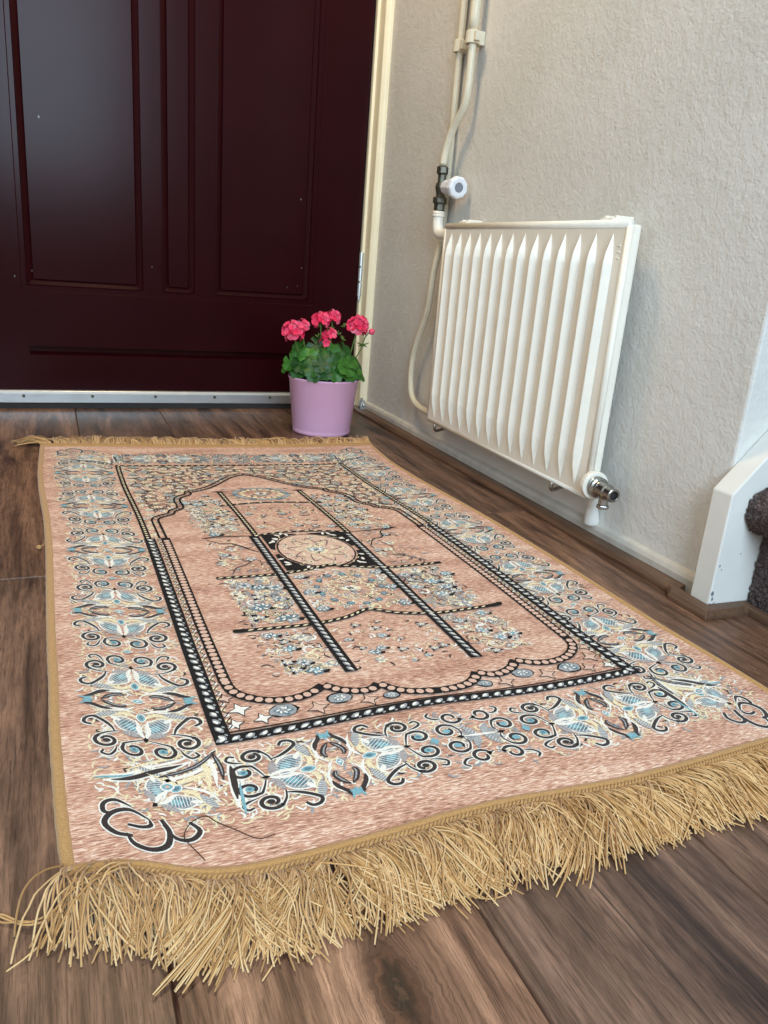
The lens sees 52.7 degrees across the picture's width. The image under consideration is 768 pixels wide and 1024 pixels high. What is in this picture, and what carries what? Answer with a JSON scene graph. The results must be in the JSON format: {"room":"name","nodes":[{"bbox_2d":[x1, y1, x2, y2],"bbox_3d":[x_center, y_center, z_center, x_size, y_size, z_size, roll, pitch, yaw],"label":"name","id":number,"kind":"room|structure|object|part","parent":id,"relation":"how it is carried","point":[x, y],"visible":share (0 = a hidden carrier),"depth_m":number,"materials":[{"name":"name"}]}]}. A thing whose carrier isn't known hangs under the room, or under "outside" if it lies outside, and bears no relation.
{"room":"entrance hallway","nodes":[
{"label":"entrance hallway","id":0,"kind":"room"},
{"bbox_2d":[288,373,358,436],"bbox_3d":[-0.160,-0.280,2.016,0.183,0.144,0.183,-3,19,-23],"label":"pot","id":1,"kind":"object","parent":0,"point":[321,405],"depth_m":1.95,"materials":[{"name":"purple metal"}]},
{"bbox_2d":[0,408,767,1023],"bbox_3d":[0.118,0.406,0.290,4.200,0.050,4.560,-3,19,-23],"label":"floor","id":2,"kind":"structure","parent":0,"point":[681,937],"depth_m":0.55,"materials":[{"name":"brown wood"}]},
{"bbox_2d":[281,309,374,436],"bbox_3d":[-0.151,-0.360,1.988,0.221,0.315,0.199,8,18,9],"label":"geranium","id":3,"kind":"object","parent":2,"relation":"on","point":[324,377],"visible":0.99,"depth_m":1.94,"materials":[{"name":"pink plant"}]},
{"bbox_3d":[-0.060,-0.421,1.995,0.044,0.082,0.022,-3,19,-23],"label":"flower stem","id":4,"kind":"part","parent":3,"relation":"part of","materials":[{"name":"green plant"}]},
{"bbox_2d":[0,435,767,995],"bbox_3d":[-0.129,0.040,1.237,0.894,0.021,1.524,-3,19,-23],"label":"rug","id":5,"kind":"object","parent":2,"relation":"on","point":[323,648],"visible":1,"depth_m":0.79,"materials":[{"name":"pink fabric"}]},
{"bbox_2d":[184,816,275,860],"bbox_3d":[-0.123,0.253,0.594,0.067,0.002,0.044,9,18,13],"label":"thread","id":6,"kind":"object","parent":5,"relation":"on","point":[201,816],"visible":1,"depth_m":0.60},
{"bbox_2d":[690,430,767,612],"bbox_3d":[1.059,-0.259,0.986,1.064,0.927,0.474,-3,19,-23],"label":"staircase","id":7,"kind":"structure","parent":2,"relation":"on","point":[732,564],"depth_m":1.08,"materials":[{"name":"white paint"}]},
{"bbox_2d":[367,0,767,571],"bbox_3d":[0.307,-1.258,1.482,0.100,2.400,1.586,-3,19,-23],"label":"wall","id":8,"kind":"structure","parent":0,"point":[654,113],"depth_m":1.25,"materials":[{"name":"paint"}]},
{"bbox_2d":[358,398,365,409],"bbox_3d":[-0.064,-0.316,2.313,0.018,0.044,0.028,-3,19,-23],"label":"bracket","id":9,"kind":"object","parent":8,"relation":"attached to","point":[362,405],"visible":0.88,"depth_m":2.31,"materials":[{"name":"metal"}]},
{"bbox_2d":[443,0,467,228],"bbox_3d":[0.182,-1.210,1.627,0.016,1.200,0.016,-3,19,-23],"label":"pipe","id":10,"kind":"object","parent":8,"relation":"attached to","point":[464,3],"visible":0.49,"depth_m":1.71,"materials":[{"name":"white metal"}]},
{"bbox_2d":[453,39,466,53],"bbox_3d":[0.166,-1.012,1.687,0.026,0.026,0.034,-3,19,-23],"label":"clip","id":11,"kind":"object","parent":8,"relation":"attached to","point":[459,44],"visible":0.95,"depth_m":1.68,"materials":[{"name":"beige paint"}]},
{"bbox_2d":[440,0,481,165],"bbox_3d":[0.192,-1.266,1.555,0.022,1.049,0.085,-6,21,-29],"label":"supply pipe","id":12,"kind":"object","parent":8,"relation":"attached to","point":[475,12],"visible":0.98,"depth_m":1.64,"materials":[{"name":"white metal"}]},
{"bbox_2d":[465,29,485,47],"bbox_3d":[0.190,-0.987,1.615,0.039,0.026,0.040,-3,19,-23],"label":"clip","id":13,"kind":"object","parent":8,"relation":"attached to","point":[476,36],"visible":0.98,"depth_m":1.60,"materials":[{"name":"beige paint"}]},
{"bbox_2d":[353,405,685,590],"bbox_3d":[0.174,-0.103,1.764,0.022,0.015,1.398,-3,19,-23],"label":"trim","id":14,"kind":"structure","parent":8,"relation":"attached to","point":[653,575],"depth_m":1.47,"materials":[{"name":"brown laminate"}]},
{"bbox_2d":[408,211,640,525],"bbox_3d":[0.234,-0.334,1.567,0.068,0.527,0.867,-3,19,-23],"label":"radiator","id":15,"kind":"object","parent":8,"relation":"attached to","point":[531,315],"visible":1,"depth_m":1.42,"materials":[{"name":"white metal"}]},
{"bbox_2d":[433,165,467,210],"bbox_3d":[0.144,-0.721,1.726,0.047,0.094,0.102,-3,19,-23],"label":"radiator valve","id":16,"kind":"object","parent":15,"relation":"on","point":[455,187],"visible":1,"depth_m":1.72,"materials":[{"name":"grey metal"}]},
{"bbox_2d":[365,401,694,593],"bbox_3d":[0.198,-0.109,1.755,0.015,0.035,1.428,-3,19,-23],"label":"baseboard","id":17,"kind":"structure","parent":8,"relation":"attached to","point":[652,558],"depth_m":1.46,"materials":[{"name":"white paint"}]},
{"bbox_2d":[666,582,767,626],"bbox_3d":[0.547,0.192,0.949,0.090,0.015,0.515,-3,19,-23],"label":"trim","id":18,"kind":"structure","parent":8,"relation":"attached to","point":[704,611],"depth_m":1.10,"materials":[{"name":"brown laminate"}]},
{"bbox_3d":[-1.357,-1.429,1.593,2.866,2.400,0.100,-3,19,-23],"label":"wall","id":19,"kind":"structure","parent":0,"visible":0},
{"bbox_2d":[0,389,290,408],"bbox_3d":[-0.610,-0.317,2.170,1.100,0.048,0.046,-3,19,-23],"label":"threshold","id":20,"kind":"object","parent":19,"relation":"attached to","point":[9,398],"depth_m":2.13,"materials":[{"name":"metal"}]},
{"bbox_2d":[0,0,375,391],"bbox_3d":[-0.530,-1.285,1.866,1.110,1.994,0.060,-3,19,-23],"label":"door","id":21,"kind":"structure","parent":19,"relation":"in","point":[182,181],"depth_m":2.02,"materials":[{"name":"brown wood"}]},
{"bbox_2d":[353,0,394,405],"bbox_3d":[-0.006,-1.415,2.049,0.029,2.300,0.148,-3,19,-23],"label":"trim","id":22,"kind":"structure","parent":19,"relation":"attached to","point":[384,12],"depth_m":2.15,"materials":[{"name":"beige paint"}]}
]}

